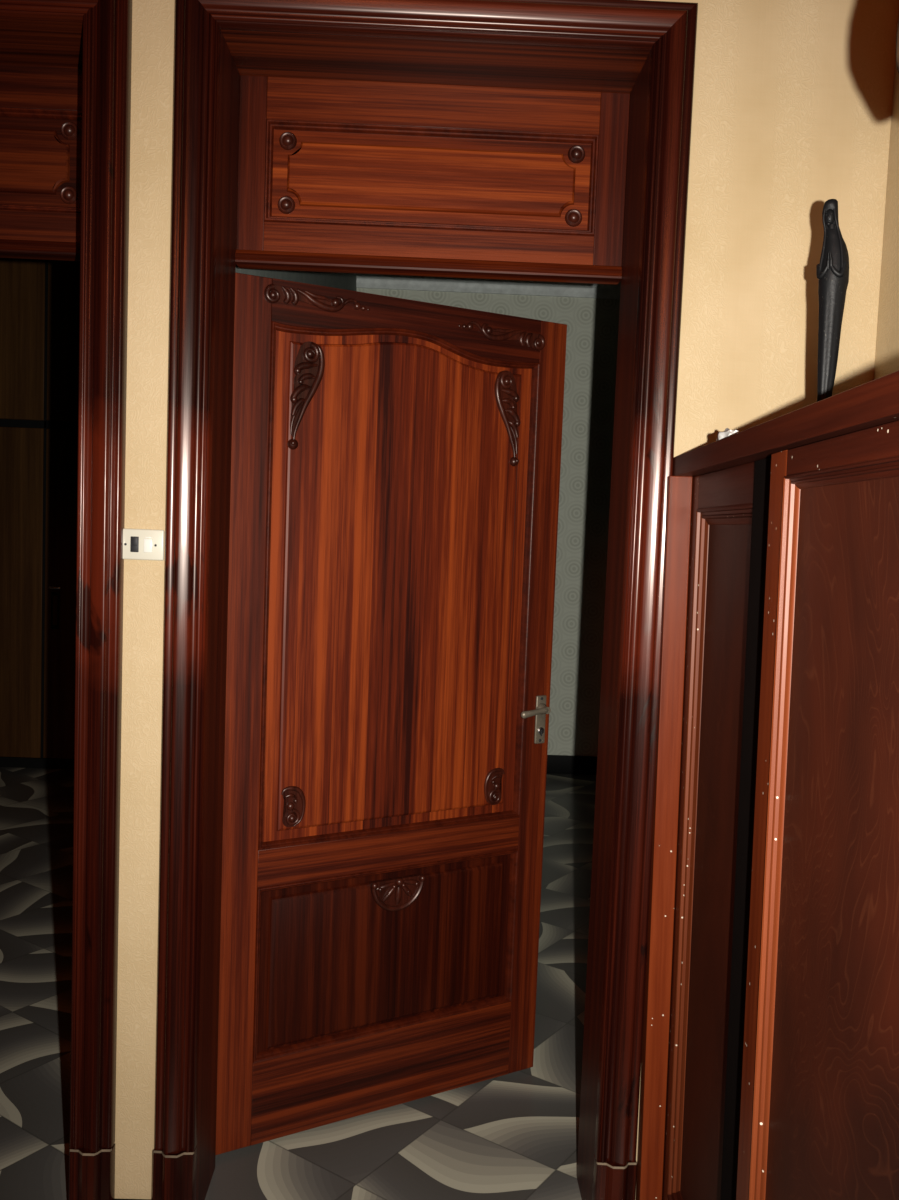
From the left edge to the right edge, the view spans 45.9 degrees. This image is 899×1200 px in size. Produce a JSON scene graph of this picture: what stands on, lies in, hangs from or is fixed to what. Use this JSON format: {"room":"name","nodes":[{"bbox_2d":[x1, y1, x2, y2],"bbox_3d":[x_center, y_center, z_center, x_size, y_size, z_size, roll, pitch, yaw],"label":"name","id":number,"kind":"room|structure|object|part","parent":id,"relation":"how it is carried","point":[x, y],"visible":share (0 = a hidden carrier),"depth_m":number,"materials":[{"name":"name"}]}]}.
{"room":"hallway","nodes":[
{"label":"hallway","id":0,"kind":"room"},
{"bbox_2d":[236,97,356,290],"bbox_3d":[-0.620,-0.328,4.361,0.131,2.950,4.046,2,4,-1],"label":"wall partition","id":1,"kind":"structure","parent":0,"point":[347,281],"depth_m":3.95,"materials":[{"name":"grey paint"}]},
{"bbox_2d":[0,767,595,1199],"bbox_3d":[-0.407,1.323,2.600,6.600,0.060,9.200,2,4,-1],"label":"floor","id":2,"kind":"structure","parent":0,"point":[511,1136],"depth_m":2.79,"materials":[{"name":"tile"}]},
{"bbox_2d":[0,258,79,768],"bbox_3d":[-2.568,-0.506,6.048,1.500,2.900,0.344,2,4,-1],"label":"wardrobe","id":3,"kind":"object","parent":2,"relation":"on","point":[40,299],"visible":0.56,"depth_m":5.93,"materials":[{"name":"brown wood"}]},
{"bbox_3d":[-2.550,-0.037,5.975,0.517,1.858,0.020,2,4,-1],"label":"door","id":4,"kind":"part","parent":3,"relation":"part of","materials":[{"name":"brown wood"}]},
{"bbox_3d":[-2.495,-1.468,5.867,0.517,0.920,0.020,2,4,-1],"label":"door","id":5,"kind":"part","parent":3,"relation":"part of","materials":[{"name":"brown wood"}]},
{"bbox_3d":[-2.203,-0.070,5.943,0.069,0.018,0.054,2,4,-1],"label":"handle","id":6,"kind":"part","parent":3,"relation":"part of","materials":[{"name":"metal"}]},
{"bbox_3d":[-2.219,0.059,5.976,0.047,0.212,0.006,2,4,-1],"label":"lock plate","id":7,"kind":"part","parent":3,"relation":"part of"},
{"bbox_3d":[-2.060,-0.019,5.986,0.432,1.858,0.020,2,4,-1],"label":"door","id":8,"kind":"part","parent":3,"relation":"part of","materials":[{"name":"brown wood"}]},
{"bbox_3d":[-2.005,-1.450,5.878,0.432,0.920,0.020,2,4,-1],"label":"door","id":9,"kind":"part","parent":3,"relation":"part of","materials":[{"name":"brown wood"}]},
{"bbox_2d":[636,370,898,1199],"bbox_3d":[0.546,0.603,1.222,0.347,1.640,1.918,2,4,2],"label":"tall cabinet","id":10,"kind":"object","parent":2,"relation":"on","point":[770,1058],"visible":0.97,"depth_m":1.33,"materials":[{"name":"brown wood"}]},
{"bbox_3d":[0.432,0.554,2.158,0.046,1.602,0.051,2,4,2],"label":"corner post","id":11,"kind":"part","parent":10,"relation":"part of","materials":[{"name":"brown wood"}]},
{"bbox_3d":[0.433,1.195,1.823,0.021,0.031,0.598,2,4,2],"label":"panel moulding","id":12,"kind":"part","parent":10,"relation":"part of","materials":[{"name":"brown wood"}]},
{"bbox_3d":[0.463,0.509,2.059,0.021,1.368,0.031,2,4,2],"label":"panel moulding","id":13,"kind":"part","parent":10,"relation":"part of","materials":[{"name":"brown wood"}]},
{"bbox_3d":[0.464,0.546,1.788,0.007,1.472,0.640,2,4,2],"label":"door","id":14,"kind":"part","parent":10,"relation":"part of","materials":[{"name":"brown wood"}]},
{"bbox_3d":[0.469,-0.139,1.731,0.021,0.031,0.598,2,4,2],"label":"panel moulding","id":15,"kind":"part","parent":10,"relation":"part of","materials":[{"name":"brown wood"}]},
{"bbox_3d":[0.475,-0.185,1.727,0.024,0.064,0.598,2,4,2],"label":"rail","id":16,"kind":"part","parent":10,"relation":"part of","materials":[{"name":"brown wood"}]},
{"bbox_2d":[717,428,738,440],"bbox_3d":[0.444,-0.263,1.693,0.031,0.021,0.090,2,5,2],"label":"fragment","id":17,"kind":"object","parent":10,"relation":"on","point":[727,432],"visible":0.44,"depth_m":1.67,"materials":[{"name":"white"}]},
{"bbox_3d":[0.405,0.542,1.360,0.018,1.395,0.016,2,4,2],"label":"panel moulding","id":18,"kind":"part","parent":10,"relation":"part of","materials":[{"name":"brown wood"}]},
{"bbox_3d":[0.573,-0.195,1.167,0.335,0.038,1.918,2,4,2],"label":"cornice","id":19,"kind":"part","parent":10,"relation":"part of","materials":[{"name":"brown wood"}]},
{"bbox_3d":[0.396,0.605,0.857,0.008,1.478,1.038,2,4,2],"label":"door","id":20,"kind":"part","parent":10,"relation":"part of","materials":[{"name":"brown wood"}]},
{"bbox_2d":[816,199,848,401],"bbox_3d":[0.583,-0.430,1.627,0.050,0.361,0.048,2,4,-1],"label":"statuette","id":21,"kind":"object","parent":10,"relation":"on","point":[832,272],"visible":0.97,"depth_m":1.62,"materials":[{"name":"black metal"}]},
{"bbox_3d":[0.404,-0.112,0.821,0.018,0.016,1.003,2,4,2],"label":"panel moulding","id":22,"kind":"part","parent":10,"relation":"part of","materials":[{"name":"brown wood"}]},
{"bbox_3d":[0.413,-0.136,0.819,0.030,0.033,1.003,2,4,2],"label":"rail","id":23,"kind":"part","parent":10,"relation":"part of","materials":[{"name":"brown wood"}]},
{"bbox_2d":[357,288,619,755],"bbox_3d":[0.940,-0.420,6.363,3.069,2.950,0.100,2,4,-1],"label":"wall","id":24,"kind":"structure","parent":0,"point":[592,323],"depth_m":6.29,"materials":[{"name":"grey paint"}]},
{"bbox_2d":[356,273,620,298],"bbox_3d":[0.996,-1.817,6.148,3.069,0.128,0.118,2,4,-1],"label":"crown molding","id":25,"kind":"structure","parent":24,"relation":"attached to","point":[369,281],"depth_m":6.16,"materials":[{"name":"grey paint"}]},
{"bbox_2d":[547,755,596,774],"bbox_3d":[0.887,1.000,6.410,3.069,0.110,0.020,2,4,-1],"label":"baseboard","id":26,"kind":"structure","parent":24,"relation":"attached to","point":[557,764],"depth_m":6.40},
{"bbox_2d":[115,0,898,1199],"bbox_3d":[-0.344,-0.157,2.233,6.600,2.950,0.232,2,4,-1],"label":"wall","id":27,"kind":"structure","parent":0,"point":[792,109],"depth_m":2.09,"materials":[{"name":"beige paint"}]},
{"bbox_2d":[0,0,131,1199],"bbox_3d":[-1.156,0.035,2.224,1.001,2.507,0.306,2,4,-1],"label":"door frame","id":28,"kind":"structure","parent":27,"relation":"attached to","point":[65,65],"depth_m":2.12,"materials":[{"name":"brown wood"}]},
{"bbox_3d":[-1.128,-0.804,2.281,0.710,0.072,0.040,2,4,-1],"label":"rail","id":29,"kind":"part","parent":28,"relation":"part of","materials":[{"name":"brown wood"}]},
{"bbox_3d":[-1.117,-1.095,2.259,0.710,0.090,0.040,2,4,-1],"label":"rail","id":30,"kind":"part","parent":28,"relation":"part of","materials":[{"name":"brown wood"}]},
{"bbox_3d":[-1.123,-0.944,2.258,0.710,0.211,0.025,2,4,-1],"label":"panel moulding","id":31,"kind":"part","parent":28,"relation":"part of","materials":[{"name":"brown wood"}]},
{"bbox_3d":[-0.693,-0.031,2.100,0.085,2.322,0.040,2,4,-1],"label":"casing","id":32,"kind":"part","parent":28,"relation":"part of","materials":[{"name":"brown wood"}]},
{"bbox_2d":[114,1198,151,1199],"bbox_3d":[-0.661,1.282,2.213,0.090,0.062,0.016,2,4,-1],"label":"baseboard","id":33,"kind":"structure","parent":27,"relation":"attached to","point":[114,1198],"depth_m":2.21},
{"bbox_2d":[123,528,164,560],"bbox_3d":[-0.610,-0.110,2.109,0.085,0.061,0.014,2,4,-1],"label":"light switch","id":34,"kind":"object","parent":27,"relation":"attached to","point":[138,544],"visible":1,"depth_m":2.11,"materials":[{"name":"beige plastic"}]},
{"bbox_2d":[216,273,566,1154],"bbox_3d":[-0.130,0.285,2.604,0.925,2.006,0.080,0,5,-31],"label":"door","id":35,"kind":"structure","parent":27,"relation":"in","point":[396,462],"depth_m":2.59,"materials":[{"name":"brown wood"}]},
{"bbox_3d":[-0.161,1.181,2.697,0.728,0.203,0.040,0,5,-31],"label":"rail","id":36,"kind":"part","parent":35,"relation":"part of","materials":[{"name":"brown wood"}]},
{"bbox_3d":[-0.150,0.871,2.675,0.752,0.445,0.016,0,5,-31],"label":"panel","id":37,"kind":"part","parent":35,"relation":"part of","materials":[{"name":"brown wood"}]},
{"bbox_3d":[-0.143,0.873,2.663,0.728,0.419,0.024,0,5,-31],"label":"panel moulding","id":38,"kind":"part","parent":35,"relation":"part of","materials":[{"name":"brown wood"}]},
{"bbox_3d":[-0.139,0.618,2.655,0.728,0.089,0.040,0,5,-31],"label":"rail","id":39,"kind":"part","parent":35,"relation":"part of","materials":[{"name":"brown wood"}]},
{"bbox_3d":[-0.115,-0.038,2.606,0.752,1.250,0.017,0,5,-31],"label":"panel","id":40,"kind":"part","parent":35,"relation":"part of","materials":[{"name":"brown wood"}]},
{"bbox_3d":[-0.108,-0.035,2.595,0.728,1.225,0.024,0,5,-31],"label":"panel moulding","id":41,"kind":"part","parent":35,"relation":"part of","materials":[{"name":"brown wood"}]},
{"bbox_3d":[-0.090,-0.659,2.558,0.728,0.114,0.040,0,5,-31],"label":"rail","id":42,"kind":"part","parent":35,"relation":"part of","materials":[{"name":"brown wood"}]},
{"bbox_3d":[0.224,0.291,2.788,0.097,0.033,0.036,0,5,-31],"label":"lever","id":43,"kind":"part","parent":35,"relation":"part of","materials":[{"name":"silver metal"}]},
{"bbox_3d":[0.241,0.318,2.824,0.032,0.129,0.005,0,5,-31],"label":"handle plate","id":44,"kind":"part","parent":35,"relation":"part of","materials":[{"name":"silver metal"}]},
{"bbox_2d":[152,0,697,1199],"bbox_3d":[-0.072,0.075,2.248,1.002,2.507,0.306,2,4,-1],"label":"door frame","id":45,"kind":"structure","parent":27,"relation":"attached to","point":[479,139],"depth_m":2.17,"materials":[{"name":"brown wood"}]},
{"bbox_3d":[-0.523,-0.025,2.104,0.085,2.322,0.040,2,4,-1],"label":"casing","id":46,"kind":"part","parent":45,"relation":"part of","materials":[{"name":"brown wood"}]},
{"bbox_3d":[-0.044,-0.764,2.305,0.711,0.072,0.040,2,4,-1],"label":"rail","id":47,"kind":"part","parent":45,"relation":"part of","materials":[{"name":"brown wood"}]},
{"bbox_3d":[-0.039,-0.904,2.282,0.711,0.211,0.025,2,4,-1],"label":"panel moulding","id":48,"kind":"part","parent":45,"relation":"part of","materials":[{"name":"brown wood"}]},
{"bbox_3d":[-0.033,-1.055,2.283,0.711,0.090,0.040,2,4,-1],"label":"rail","id":49,"kind":"part","parent":45,"relation":"part of","materials":[{"name":"brown wood"}]},
{"bbox_3d":[0.392,0.009,2.124,0.085,2.322,0.040,2,4,-1],"label":"casing","id":50,"kind":"part","parent":45,"relation":"part of","materials":[{"name":"brown wood"}]},
{"bbox_2d":[873,9,898,379],"bbox_3d":[0.924,0.058,0.037,0.100,2.950,4.230,2,4,-1],"label":"wall","id":51,"kind":"structure","parent":0,"point":[887,337],"depth_m":2.06,"materials":[{"name":"beige paint"}]},
{"bbox_3d":[-0.243,-1.485,-0.104,6.600,0.060,4.230,2,4,-1],"label":"ceiling","id":52,"kind":"structure","parent":0,"visible":0},
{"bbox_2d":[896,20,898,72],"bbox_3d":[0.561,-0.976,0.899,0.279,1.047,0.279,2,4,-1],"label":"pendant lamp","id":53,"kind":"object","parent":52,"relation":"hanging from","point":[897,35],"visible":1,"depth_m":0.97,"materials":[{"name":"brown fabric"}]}
]}

